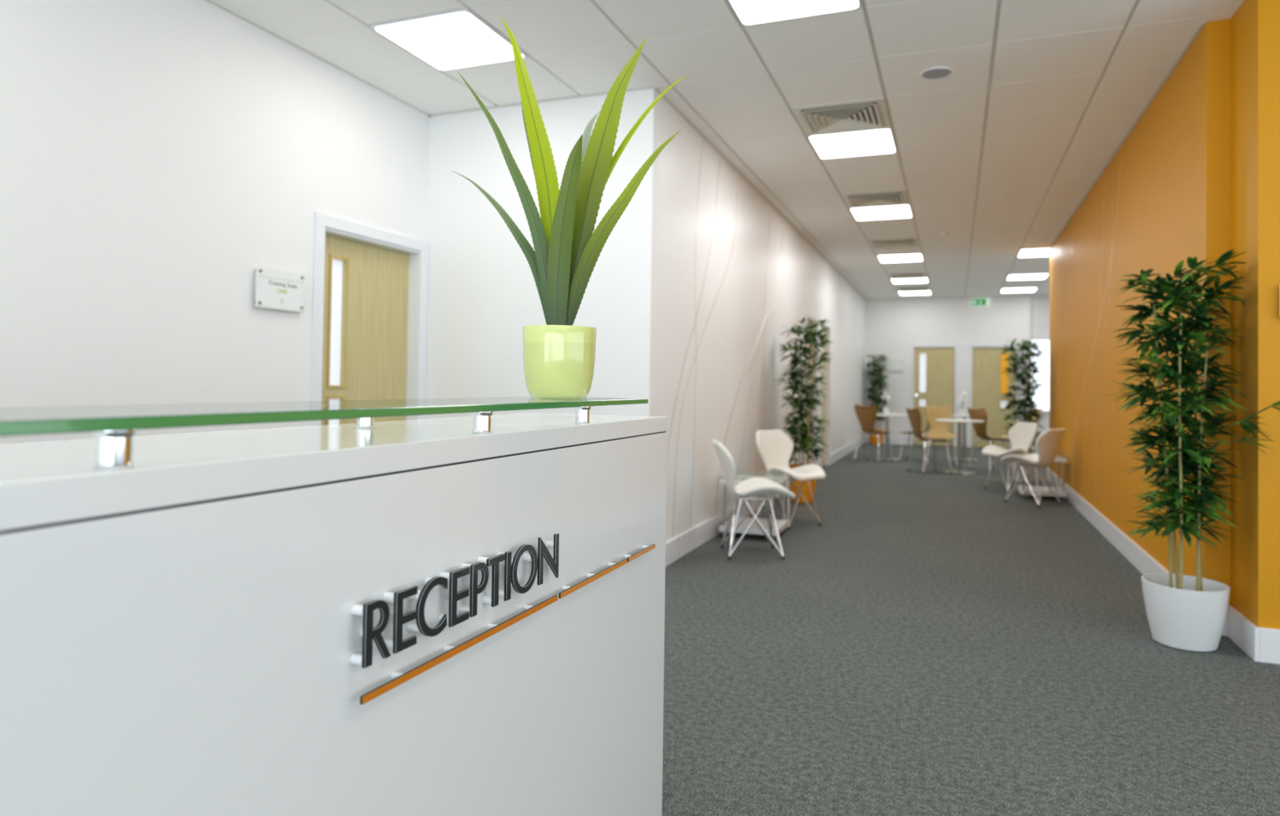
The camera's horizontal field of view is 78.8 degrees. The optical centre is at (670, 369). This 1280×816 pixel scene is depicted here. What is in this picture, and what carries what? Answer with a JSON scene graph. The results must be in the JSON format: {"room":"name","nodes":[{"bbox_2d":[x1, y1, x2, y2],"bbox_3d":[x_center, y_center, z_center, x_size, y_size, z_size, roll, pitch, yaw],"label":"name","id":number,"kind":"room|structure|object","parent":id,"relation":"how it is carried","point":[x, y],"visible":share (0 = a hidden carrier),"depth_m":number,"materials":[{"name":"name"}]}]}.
{"room":"lobby","nodes":[
{"label":"lobby","id":0,"kind":"room"},
{"bbox_2d":[0,0,429,444],"bbox_3d":[-3.210,-0.367,1.171,0.120,3.004,8.986,0,-1,20],"label":"wall","id":1,"kind":"structure","parent":0,"point":[155,154],"depth_m":3.54,"materials":[{"name":"white paint"}]},
{"bbox_2d":[253,266,305,312],"bbox_3d":[-2.059,-0.417,4.104,0.032,0.210,0.315,0,-1,20],"label":"wall sign","id":2,"kind":"object","parent":1,"relation":"attached to","point":[275,289],"visible":1,"depth_m":4.09,"materials":[{"name":"white plastic"}]},
{"bbox_2d":[309,211,427,425],"bbox_3d":[-1.887,0.177,4.800,0.146,2.090,0.981,0,-1,20],"label":"door","id":3,"kind":"structure","parent":1,"relation":"in","point":[369,307],"depth_m":4.84,"materials":[{"name":"brown wood"}]},
{"bbox_2d":[424,88,660,418],"bbox_3d":[-0.868,-0.262,5.035,1.633,3.004,0.120,0,-1,20],"label":"wall","id":4,"kind":"structure","parent":0,"point":[482,288],"depth_m":5.03,"materials":[{"name":"white paint"}]},
{"bbox_2d":[211,0,1244,298],"bbox_3d":[2.579,-1.689,5.434,8.300,0.060,21.500,0,-1,20],"label":"ceiling","id":5,"kind":"structure","parent":0,"point":[997,153],"depth_m":4.62,"materials":[{"name":"tile"}]},
{"bbox_2d":[370,7,528,71],"bbox_3d":[-1.157,-1.737,4.131,0.576,0.020,0.576,0,-1,20],"label":"recessed light","id":6,"kind":"object","parent":5,"relation":"in","point":[455,38],"visible":0.96,"depth_m":4.08,"materials":[{"name":"white plastic"}]},
{"bbox_2d":[728,0,861,26],"bbox_3d":[0.534,-1.725,3.514,0.576,0.020,0.576,0,-1,20],"label":"recessed light","id":7,"kind":"object","parent":5,"relation":"in","point":[748,12],"visible":1,"depth_m":3.69,"materials":[{"name":"white plastic"}]},
{"bbox_2d":[791,96,890,135],"bbox_3d":[1.150,-1.677,5.205,0.576,0.036,0.576,0,-1,20],"label":"ceiling vent","id":8,"kind":"object","parent":5,"relation":"in","point":[868,113],"visible":1,"depth_m":5.15,"materials":[{"name":"beige metal"}]},
{"bbox_2d":[807,127,896,158],"bbox_3d":[1.356,-1.672,5.768,0.576,0.020,0.576,0,-1,20],"label":"recessed light","id":9,"kind":"object","parent":5,"relation":"in","point":[875,141],"visible":0.95,"depth_m":5.73,"materials":[{"name":"white plastic"}]},
{"bbox_2d":[841,189,909,208],"bbox_3d":[1.972,-1.624,7.459,0.576,0.036,0.576,0,-1,20],"label":"ceiling vent","id":10,"kind":"object","parent":5,"relation":"in","point":[888,197],"visible":1,"depth_m":7.41,"materials":[{"name":"beige metal"}]},
{"bbox_2d":[849,204,912,220],"bbox_3d":[2.178,-1.618,8.023,0.576,0.020,0.576,0,-1,20],"label":"recessed light","id":11,"kind":"object","parent":5,"relation":"in","point":[895,211],"visible":0.93,"depth_m":8.00,"materials":[{"name":"white plastic"}]},
{"bbox_2d":[868,237,919,248],"bbox_3d":[2.794,-1.570,9.713,0.576,0.036,0.576,0,-1,20],"label":"ceiling vent","id":12,"kind":"object","parent":5,"relation":"in","point":[892,242],"visible":1,"depth_m":9.66,"materials":[{"name":"beige metal"}]},
{"bbox_2d":[877,253,923,262],"bbox_3d":[3.205,-1.551,10.840,0.576,0.020,0.576,0,-1,20],"label":"recessed light","id":13,"kind":"object","parent":5,"relation":"in","point":[903,257],"visible":1,"depth_m":10.79,"materials":[{"name":"white plastic"}]},
{"bbox_2d":[888,272,927,279],"bbox_3d":[3.821,-1.503,12.531,0.576,0.036,0.576,0,-1,20],"label":"ceiling vent","id":14,"kind":"object","parent":5,"relation":"in","point":[904,275],"visible":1,"depth_m":12.48,"materials":[{"name":"beige metal"}]},
{"bbox_2d":[890,277,928,283],"bbox_3d":[4.027,-1.498,13.095,0.576,0.020,0.576,0,-1,20],"label":"recessed light","id":15,"kind":"object","parent":5,"relation":"in","point":[925,279],"visible":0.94,"depth_m":13.08,"materials":[{"name":"white plastic"}]},
{"bbox_2d":[896,286,930,292],"bbox_3d":[4.438,-1.463,14.222,0.576,0.036,0.576,0,-1,20],"label":"ceiling vent","id":16,"kind":"object","parent":5,"relation":"in","point":[905,288],"visible":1,"depth_m":14.15,"materials":[{"name":"beige metal"}]},
{"bbox_2d":[897,290,931,294],"bbox_3d":[4.643,-1.457,14.785,0.576,0.020,0.576,0,-1,20],"label":"recessed light","id":17,"kind":"object","parent":5,"relation":"in","point":[927,291],"visible":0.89,"depth_m":14.77,"materials":[{"name":"white plastic"}]},
{"bbox_2d":[920,66,953,79],"bbox_3d":[1.520,-1.688,4.447,0.180,0.008,0.180,0,-1,20],"label":"ceiling speaker","id":18,"kind":"object","parent":5,"relation":"attached to","point":[935,73],"visible":1,"depth_m":4.44,"materials":[{"name":"grey metal"}]},
{"bbox_2d":[922,68,951,79],"bbox_3d":[1.520,-1.687,4.447,0.156,0.002,0.156,0,-1,20],"label":"grille","id":19,"kind":"object","parent":18,"relation":"attached to","point":[929,73],"depth_m":4.44,"materials":[{"name":"grey metal"}]},
{"bbox_2d":[939,231,949,235],"bbox_3d":[3.161,-1.567,8.978,0.110,0.035,0.110,0,-1,20],"label":"smoke detector","id":20,"kind":"object","parent":5,"relation":"attached to","point":[944,233],"visible":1,"depth_m":8.95,"materials":[{"name":"white plastic"}]},
{"bbox_2d":[1000,287,1037,292],"bbox_3d":[6.334,-1.445,14.169,0.576,0.020,0.576,0,-1,20],"label":"recessed light","id":21,"kind":"object","parent":5,"relation":"in","point":[1023,289],"visible":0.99,"depth_m":14.13,"materials":[{"name":"white plastic"}]},
{"bbox_2d":[1006,273,1048,279],"bbox_3d":[5.718,-1.486,12.478,0.576,0.020,0.576,0,-1,20],"label":"recessed light","id":22,"kind":"object","parent":5,"relation":"in","point":[1037,276],"visible":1,"depth_m":12.42,"materials":[{"name":"white plastic"}]},
{"bbox_2d":[1017,248,1050,257],"bbox_3d":[4.896,-1.539,10.224,0.576,0.020,0.576,0,-1,20],"label":"recessed light","id":23,"kind":"object","parent":5,"relation":"in","point":[1038,251],"visible":0.55,"depth_m":10.23,"materials":[{"name":"white plastic"}]},
{"bbox_2d":[656,97,865,542],"bbox_3d":[1.902,-0.123,10.425,0.120,3.004,11.908,0,-1,20],"label":"wall","id":24,"kind":"structure","parent":0,"point":[806,282],"depth_m":6.25,"materials":[{"name":"white paint"}]},
{"bbox_2d":[666,159,719,455],"bbox_3d":[0.162,-0.271,5.473,0.002,2.748,1.193,0,-1,20],"label":"wall decoration line","id":25,"kind":"object","parent":24,"relation":"attached to","point":[719,159],"visible":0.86,"depth_m":5.50,"materials":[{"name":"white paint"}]},
{"bbox_2d":[689,140,703,527],"bbox_3d":[0.188,-0.282,5.545,0.002,2.774,0.202,0,-1,20],"label":"wall decoration line","id":26,"kind":"object","parent":24,"relation":"attached to","point":[703,140],"visible":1,"depth_m":5.51,"materials":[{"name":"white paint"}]},
{"bbox_2d":[672,202,737,536],"bbox_3d":[0.288,-0.209,5.821,0.002,2.640,1.491,0,-1,20],"label":"wall decoration line","id":27,"kind":"object","parent":24,"relation":"attached to","point":[736,202],"visible":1,"depth_m":5.43,"materials":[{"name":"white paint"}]},
{"bbox_2d":[715,230,782,512],"bbox_3d":[0.771,-0.178,7.145,0.002,2.644,2.357,0,-1,20],"label":"wall decoration line","id":28,"kind":"object","parent":24,"relation":"attached to","point":[782,230],"visible":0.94,"depth_m":6.85,"materials":[{"name":"white paint"}]},
{"bbox_2d":[738,311,773,468],"bbox_3d":[0.803,0.268,7.243,0.002,1.756,1.378,0,-1,20],"label":"wall decoration line","id":29,"kind":"object","parent":24,"relation":"attached to","point":[773,312],"visible":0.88,"depth_m":7.04,"materials":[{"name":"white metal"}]},
{"bbox_2d":[756,213,770,473],"bbox_3d":[0.893,-0.195,7.480,0.002,2.692,0.465,0,-1,20],"label":"wall decoration line","id":30,"kind":"object","parent":24,"relation":"attached to","point":[770,214],"visible":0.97,"depth_m":7.51,"materials":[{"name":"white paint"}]},
{"bbox_2d":[665,435,865,566],"bbox_3d":[1.926,1.306,10.318,0.018,0.145,12.028,0,-1,20],"label":"baseboard","id":31,"kind":"structure","parent":24,"relation":"attached to","point":[678,546],"depth_m":5.76,"materials":[{"name":"white wood"}]},
{"bbox_2d":[804,311,818,464],"bbox_3d":[1.762,0.336,9.996,0.116,2.068,0.854,0,-1,20],"label":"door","id":32,"kind":"structure","parent":24,"relation":"in","point":[811,317],"depth_m":10.32,"materials":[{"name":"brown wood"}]},
{"bbox_2d":[819,320,831,466],"bbox_3d":[2.159,0.361,11.086,0.116,2.068,0.814,0,-1,20],"label":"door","id":33,"kind":"structure","parent":24,"relation":"in","point":[825,411],"depth_m":11.40,"materials":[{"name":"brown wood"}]},
{"bbox_2d":[864,294,1049,446],"bbox_3d":[6.707,0.031,15.072,5.966,3.004,0.120,0,-1,20],"label":"wall","id":34,"kind":"structure","parent":0,"point":[891,325],"depth_m":15.55,"materials":[{"name":"white paint"}]},
{"bbox_2d":[886,359,904,370],"bbox_3d":[4.562,-0.083,15.775,0.340,0.237,0.032,0,-1,20],"label":"wall sign","id":35,"kind":"object","parent":34,"relation":"attached to","point":[892,364],"visible":0.94,"depth_m":15.77,"materials":[{"name":"white plastic"}]},
{"bbox_2d":[909,343,958,446],"bbox_3d":[5.263,0.505,15.549,0.905,2.034,0.111,0,-1,20],"label":"door","id":36,"kind":"structure","parent":34,"relation":"in","point":[934,367],"depth_m":15.56,"materials":[{"name":"brown wood"}]},
{"bbox_2d":[865,435,1035,448],"bbox_3d":[6.672,1.459,14.977,5.708,0.145,0.018,0,-1,20],"label":"baseboard","id":37,"kind":"structure","parent":34,"relation":"attached to","point":[893,440],"depth_m":15.73,"materials":[{"name":"white wood"}]},
{"bbox_2d":[971,297,990,306],"bbox_3d":[6.075,-1.316,15.245,0.336,0.140,0.046,0,-1,20],"label":"exit sign","id":38,"kind":"object","parent":34,"relation":"attached to","point":[981,301],"visible":1,"depth_m":15.23,"materials":[{"name":"green plastic"}]},
{"bbox_2d":[968,342,1019,448],"bbox_3d":[6.295,0.512,15.173,0.905,2.034,0.111,0,-1,20],"label":"door","id":39,"kind":"structure","parent":34,"relation":"in","point":[987,381],"depth_m":15.19,"materials":[{"name":"brown wood"}]},
{"bbox_2d":[1021,294,1031,421],"bbox_3d":[6.813,0.055,14.915,0.140,2.954,0.100,0,-1,20],"label":"trim","id":40,"kind":"structure","parent":34,"relation":"attached to","point":[1026,299],"depth_m":14.89,"materials":[{"name":"white paint"}]},
{"bbox_2d":[1030,337,1049,413],"bbox_3d":[7.972,0.116,14.577,2.310,1.450,0.140,0,-1,20],"label":"window","id":41,"kind":"structure","parent":34,"relation":"in","point":[1043,392],"depth_m":14.93,"materials":[{"name":"white glass"}]},
{"bbox_2d":[662,443,1279,815],"bbox_3d":[2.520,1.343,5.331,8.500,0.100,21.800,0,-1,20],"label":"floor","id":42,"kind":"structure","parent":0,"point":[940,644],"depth_m":3.14,"materials":[{"name":"grey carpet"}]},
{"bbox_2d":[0,412,667,815],"bbox_3d":[-1.009,0.620,0.674,0.950,1.073,3.202,0,-1,20],"label":"reception desk","id":43,"kind":"object","parent":42,"relation":"on","point":[180,633],"visible":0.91,"depth_m":0.94,"materials":[{"name":"white laminate"}]},
{"bbox_2d":[91,429,137,470],"bbox_3d":[-0.513,0.073,0.718,0.034,0.036,0.034,0,-1,20],"label":"shelf bracket","id":44,"kind":"object","parent":43,"relation":"on","point":[114,448],"visible":0.83,"depth_m":0.71,"materials":[{"name":"silver metal"}]},
{"bbox_2d":[0,395,648,435],"bbox_3d":[-0.685,0.044,0.603,0.300,0.012,2.865,0,-1,20],"label":"glass shelf","id":45,"kind":"object","parent":43,"relation":"on","point":[14,420],"visible":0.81,"depth_m":0.89,"materials":[{"name":"green glass"}]},
{"bbox_2d":[452,16,688,397],"bbox_3d":[-0.266,-0.427,1.946,0.605,0.992,0.297,1,-1,8],"label":"potted spiky plant","id":46,"kind":"object","parent":45,"relation":"on","point":[559,355],"visible":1,"depth_m":1.88,"materials":[{"name":"lime green glazed ceramic"},{"name":"green leaf"},{"name":"dark soil"}]},
{"bbox_2d":[355,417,373,428],"bbox_3d":[-0.532,0.085,1.358,0.034,0.036,0.034,0,-1,20],"label":"shelf bracket","id":47,"kind":"object","parent":43,"relation":"on","point":[362,423],"visible":0.44,"depth_m":1.35,"materials":[{"name":"silver metal"}]},
{"bbox_2d":[350,599,391,667],"bbox_3d":[-0.377,0.329,0.983,0.021,0.078,0.050,0,-1,20],"label":"letter","id":48,"kind":"object","parent":43,"relation":"attached to","point":[368,633],"visible":1,"depth_m":0.97,"materials":[{"name":"black plastic"}]},
{"bbox_2d":[382,585,417,653],"bbox_3d":[-0.359,0.330,1.032,0.021,0.078,0.044,0,-1,20],"label":"letter","id":49,"kind":"object","parent":43,"relation":"attached to","point":[397,644],"visible":0.93,"depth_m":1.02,"materials":[{"name":"black plastic"}]},
{"bbox_2d":[405,576,448,636],"bbox_3d":[-0.340,0.331,1.085,0.021,0.081,0.064,0,-1,20],"label":"letter","id":50,"kind":"object","parent":43,"relation":"attached to","point":[420,624],"visible":0.97,"depth_m":1.07,"materials":[{"name":"black plastic"}]},
{"bbox_2d":[438,565,470,626],"bbox_3d":[-0.318,0.333,1.145,0.021,0.078,0.046,0,-1,20],"label":"letter","id":51,"kind":"object","parent":43,"relation":"attached to","point":[453,619],"visible":0.88,"depth_m":1.13,"materials":[{"name":"black plastic"}]},
{"bbox_2d":[360,594,558,703],"bbox_3d":[-0.301,0.411,1.193,0.021,0.010,0.500,0,-1,20],"label":"bar","id":52,"kind":"object","parent":43,"relation":"attached to","point":[397,677],"visible":1,"depth_m":1.13,"materials":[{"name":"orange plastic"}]},
{"bbox_2d":[459,561,488,617],"bbox_3d":[-0.300,0.334,1.193,0.021,0.078,0.045,0,-1,20],"label":"letter","id":53,"kind":"object","parent":43,"relation":"attached to","point":[475,588],"visible":0.96,"depth_m":1.18,"materials":[{"name":"black plastic"}]},
{"bbox_2d":[471,411,493,433],"bbox_3d":[-0.309,0.086,1.276,0.034,0.036,0.034,0,-1,20],"label":"shelf bracket","id":54,"kind":"object","parent":43,"relation":"on","point":[482,420],"visible":0.82,"depth_m":1.26,"materials":[{"name":"silver metal"}]},
{"bbox_2d":[476,552,504,606],"bbox_3d":[-0.285,0.334,1.235,0.021,0.080,0.046,0,-1,20],"label":"letter","id":55,"kind":"object","parent":43,"relation":"attached to","point":[494,561],"visible":0.94,"depth_m":1.23,"materials":[{"name":"black plastic"}]},
{"bbox_2d":[496,550,511,600],"bbox_3d":[-0.273,0.336,1.270,0.021,0.078,0.013,0,-1,20],"label":"letter","id":56,"kind":"object","parent":43,"relation":"attached to","point":[505,593],"visible":0.8,"depth_m":1.26,"materials":[{"name":"black plastic"}]},
{"bbox_2d":[502,543,537,593],"bbox_3d":[-0.255,0.337,1.319,0.021,0.081,0.081,0,-1,20],"label":"letter","id":57,"kind":"object","parent":43,"relation":"attached to","point":[532,556],"visible":0.97,"depth_m":1.31,"materials":[{"name":"black plastic"}]},
{"bbox_2d":[528,533,559,584],"bbox_3d":[-0.226,0.338,1.397,0.021,0.086,0.071,0,-1,20],"label":"letter","id":58,"kind":"object","parent":43,"relation":"attached to","point":[543,552],"visible":0.88,"depth_m":1.39,"materials":[{"name":"black plastic"}]},
{"bbox_2d":[574,406,591,423],"bbox_3d":[-0.183,0.095,1.621,0.034,0.036,0.034,0,-1,20],"label":"shelf bracket","id":59,"kind":"object","parent":43,"relation":"on","point":[582,413],"visible":0.82,"depth_m":1.61,"materials":[{"name":"silver metal"}]},
{"bbox_2d":[559,558,626,598],"bbox_3d":[-0.159,0.421,1.583,0.021,0.010,0.308,0,-1,20],"label":"bar","id":60,"kind":"object","parent":43,"relation":"attached to","point":[566,589],"visible":1,"depth_m":1.56,"materials":[{"name":"orange plastic"}]},
{"bbox_2d":[623,543,655,561],"bbox_3d":[-0.074,0.426,1.815,0.021,0.010,0.163,0,-1,20],"label":"bar","id":61,"kind":"object","parent":43,"relation":"attached to","point":[646,548],"visible":0.98,"depth_m":1.80,"materials":[{"name":"orange metal"}]},
{"bbox_2d":[711,439,795,559],"bbox_3d":[0.562,0.880,5.357,0.550,0.773,0.456,1,-1,-4],"label":"shell chair","id":62,"kind":"object","parent":42,"relation":"on","point":[752,486],"visible":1,"depth_m":5.24,"materials":[{"name":"white plastic"}]},
{"bbox_2d":[717,470,791,541],"bbox_3d":[0.655,1.052,6.049,0.470,0.458,0.470,0,-1,20],"label":"side table","id":63,"kind":"object","parent":42,"relation":"on","point":[754,528],"visible":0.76,"depth_m":5.95,"materials":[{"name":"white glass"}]},
{"bbox_2d":[719,515,788,535],"bbox_3d":[0.653,1.214,6.046,0.440,0.043,0.470,0,-1,20],"label":"shelf","id":64,"kind":"object","parent":63,"relation":"attached to","point":[754,528],"depth_m":5.92,"materials":[{"name":"white plastic"}]},
{"bbox_2d":[719,474,789,484],"bbox_3d":[0.658,0.864,6.053,0.440,0.023,0.470,0,-1,20],"label":"shelf","id":65,"kind":"object","parent":63,"relation":"attached to","point":[777,479],"depth_m":6.07,"materials":[{"name":"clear glass"}]},
{"bbox_2d":[755,429,825,529],"bbox_3d":[0.992,0.907,6.506,0.456,0.773,0.550,2,-1,-37],"label":"shell chair","id":66,"kind":"object","parent":42,"relation":"on","point":[775,446],"visible":0.98,"depth_m":6.57,"materials":[{"name":"white plastic"}]},
{"bbox_2d":[776,316,834,502],"bbox_3d":[1.341,0.401,7.792,0.613,1.843,0.622,0,-1,20],"label":"bamboo plant","id":67,"kind":"object","parent":42,"relation":"on","point":[802,438],"visible":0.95,"depth_m":7.75,"materials":[{"name":"green plant"}]},
{"bbox_2d":[853,404,893,462],"bbox_3d":[3.131,0.987,12.059,0.450,0.884,0.518,0,-2,45],"label":"cafe chair","id":68,"kind":"object","parent":42,"relation":"on","point":[866,415],"visible":1,"depth_m":11.94,"materials":[{"name":"brown wood"}]},
{"bbox_2d":[863,353,889,444],"bbox_3d":[4.134,0.591,15.587,0.534,1.832,0.608,1,-1,12],"label":"bamboo plant","id":69,"kind":"object","parent":42,"relation":"on","point":[873,437],"visible":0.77,"depth_m":15.51,"materials":[{"name":"green plant"}]},
{"bbox_2d":[873,413,907,460],"bbox_3d":[3.464,1.079,12.467,0.636,0.720,0.636,0,-1,20],"label":"cafe table","id":70,"kind":"object","parent":42,"relation":"on","point":[886,415],"visible":0.77,"depth_m":12.44,"materials":[{"name":"metal"}]},
{"bbox_2d":[881,392,892,413],"bbox_3d":[3.443,0.547,12.484,0.210,0.345,0.239,1,-1,-25],"label":"potted orchid","id":71,"kind":"object","parent":70,"relation":"on","point":[886,408],"visible":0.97,"depth_m":12.45,"materials":[{"name":"white ceramic"}]},
{"bbox_2d":[898,404,937,462],"bbox_3d":[3.926,1.003,12.325,0.518,0.884,0.450,0,-1,32],"label":"cafe chair","id":72,"kind":"object","parent":42,"relation":"on","point":[928,425],"visible":0.62,"depth_m":12.27,"materials":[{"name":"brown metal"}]},
{"bbox_2d":[906,407,952,474],"bbox_3d":[3.519,0.966,10.654,0.518,0.884,0.450,1,-1,-10],"label":"cafe chair","id":73,"kind":"object","parent":42,"relation":"on","point":[914,415],"visible":1,"depth_m":10.57,"materials":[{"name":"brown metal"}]},
{"bbox_2d":[924,404,956,466],"bbox_3d":[4.031,0.991,11.636,0.450,0.884,0.518,1,-1,13],"label":"cafe chair","id":74,"kind":"object","parent":42,"relation":"on","point":[939,428],"visible":0.92,"depth_m":11.80,"materials":[{"name":"beige wood"}]},
{"bbox_2d":[934,418,984,474],"bbox_3d":[3.952,1.052,10.650,0.636,0.720,0.636,0,-1,20],"label":"cafe table","id":75,"kind":"object","parent":42,"relation":"on","point":[959,421],"visible":0.98,"depth_m":10.62,"materials":[{"name":"metal"}]},
{"bbox_2d":[951,413,977,461],"bbox_3d":[4.745,1.099,12.563,0.636,0.720,0.636,0,-1,20],"label":"cafe table","id":76,"kind":"object","parent":42,"relation":"on","point":[964,416],"visible":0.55,"depth_m":12.54,"materials":[{"name":"metal"}]},
{"bbox_2d":[956,391,969,414],"bbox_3d":[4.699,0.546,12.518,0.229,0.383,0.236,2,-2,-45],"label":"potted orchid","id":77,"kind":"object","parent":76,"relation":"on","point":[962,410],"visible":1,"depth_m":12.49,"materials":[{"name":"white plastic"}]},
{"bbox_2d":[967,407,1013,472],"bbox_3d":[4.504,0.986,10.983,0.518,0.884,0.450,1,-1,-17],"label":"cafe chair","id":78,"kind":"object","parent":42,"relation":"on","point":[980,428],"visible":0.94,"depth_m":10.90,"materials":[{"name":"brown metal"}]},
{"bbox_2d":[981,421,1037,492],"bbox_3d":[3.876,0.992,8.892,0.550,0.773,0.456,1,-1,-17],"label":"shell chair","id":79,"kind":"object","parent":42,"relation":"on","point":[1022,435],"visible":0.9,"depth_m":8.92,"materials":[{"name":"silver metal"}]},
{"bbox_2d":[997,407,1042,468],"bbox_3d":[5.183,1.005,11.514,0.518,0.884,0.450,1,-1,-1],"label":"cafe chair","id":80,"kind":"object","parent":42,"relation":"on","point":[1040,410],"visible":0.24,"depth_m":11.51,"materials":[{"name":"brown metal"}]},
{"bbox_2d":[999,338,1047,481],"bbox_3d":[4.441,0.513,9.787,0.591,1.780,0.623,0,-1,23],"label":"bamboo plant","id":81,"kind":"object","parent":42,"relation":"on","point":[1026,416],"visible":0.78,"depth_m":9.73,"materials":[{"name":"green plant"}]},
{"bbox_2d":[1000,427,1066,507],"bbox_3d":[3.660,0.970,7.861,0.456,0.773,0.550,1,-1,-33],"label":"shell chair","id":82,"kind":"object","parent":42,"relation":"on","point":[1047,443],"visible":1,"depth_m":7.72,"materials":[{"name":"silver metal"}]},
{"bbox_2d":[1016,451,1068,500],"bbox_3d":[3.983,1.141,8.358,0.470,0.458,0.470,0,-1,20],"label":"side table","id":83,"kind":"object","parent":42,"relation":"on","point":[1046,491],"visible":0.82,"depth_m":8.21,"materials":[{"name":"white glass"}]},
{"bbox_2d":[1017,453,1066,462],"bbox_3d":[3.985,0.954,8.362,0.440,0.023,0.470,0,-1,20],"label":"shelf","id":84,"kind":"object","parent":83,"relation":"attached to","point":[1058,458],"depth_m":8.11,"materials":[{"name":"clear glass"}]},
{"bbox_2d":[1017,484,1066,496],"bbox_3d":[3.980,1.303,8.355,0.440,0.043,0.470,0,-1,20],"label":"shelf","id":85,"kind":"object","parent":83,"relation":"attached to","point":[1046,491],"depth_m":8.20,"materials":[{"name":"white plastic"}]},
{"bbox_2d":[1100,248,1279,651],"bbox_3d":[2.412,0.366,3.546,0.756,1.784,0.626,0,-1,38],"label":"bamboo plant","id":86,"kind":"object","parent":42,"relation":"on","point":[1186,612],"visible":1,"depth_m":3.53,"materials":[{"name":"green plant"}]},
{"bbox_2d":[1048,18,1231,604],"bbox_3d":[3.771,-0.164,6.832,0.120,3.004,6.590,0,-1,20],"label":"wall","id":87,"kind":"structure","parent":0,"point":[1174,206],"depth_m":5.14,"materials":[{"name":"orange paint"}]},
{"bbox_2d":[205,0,1206,299],"bbox_3d":[1.047,-1.669,5.989,4.559,0.006,20.894,0,-1,20],"label":"trim","id":88,"kind":"structure","parent":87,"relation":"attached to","point":[1202,24],"depth_m":4.99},
{"bbox_2d":[1058,247,1060,387],"bbox_3d":[4.502,-0.505,9.008,0.002,1.819,0.090,0,-1,20],"label":"wall decoration line","id":89,"kind":"object","parent":87,"relation":"attached to","point":[1060,247],"visible":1,"depth_m":9.00,"materials":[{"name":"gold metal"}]},
{"bbox_2d":[1057,245,1072,387],"bbox_3d":[4.359,-0.544,8.617,0.002,1.655,1.267,0,-1,20],"label":"wall decoration line","id":90,"kind":"object","parent":87,"relation":"attached to","point":[1072,246],"visible":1,"depth_m":8.41,"materials":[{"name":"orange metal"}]},
{"bbox_2d":[1069,160,1121,483],"bbox_3d":[3.744,-0.165,6.936,0.002,2.702,2.665,0,-1,20],"label":"wall decoration line","id":91,"kind":"object","parent":87,"relation":"attached to","point":[1121,160],"visible":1,"depth_m":6.43,"materials":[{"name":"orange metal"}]},
{"bbox_2d":[1082,202,1113,470],"bbox_3d":[3.638,-0.166,6.646,0.002,2.203,1.444,0,-1,20],"label":"wall decoration line","id":92,"kind":"object","parent":87,"relation":"attached to","point":[1113,202],"visible":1,"depth_m":6.32,"materials":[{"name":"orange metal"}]},
{"bbox_2d":[1093,187,1104,502],"bbox_3d":[3.597,-0.174,6.533,0.002,2.694,0.471,0,-1,20],"label":"wall decoration line","id":93,"kind":"object","parent":87,"relation":"attached to","point":[1104,188],"visible":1,"depth_m":6.52,"materials":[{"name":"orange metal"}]},
{"bbox_2d":[1047,468,1279,663],"bbox_3d":[5.202,1.272,6.085,3.378,0.145,6.986,0,-1,20],"label":"baseboard","id":94,"kind":"structure","parent":87,"relation":"attached to","point":[1262,644],"depth_m":4.52,"materials":[{"name":"white wood"}]},
{"bbox_2d":[1230,0,1279,628],"bbox_3d":[4.149,-0.230,2.996,3.260,3.004,0.360,0,-1,20],"label":"wall","id":95,"kind":"structure","parent":0,"point":[1255,549],"depth_m":3.40,"materials":[{"name":"orange paint"}]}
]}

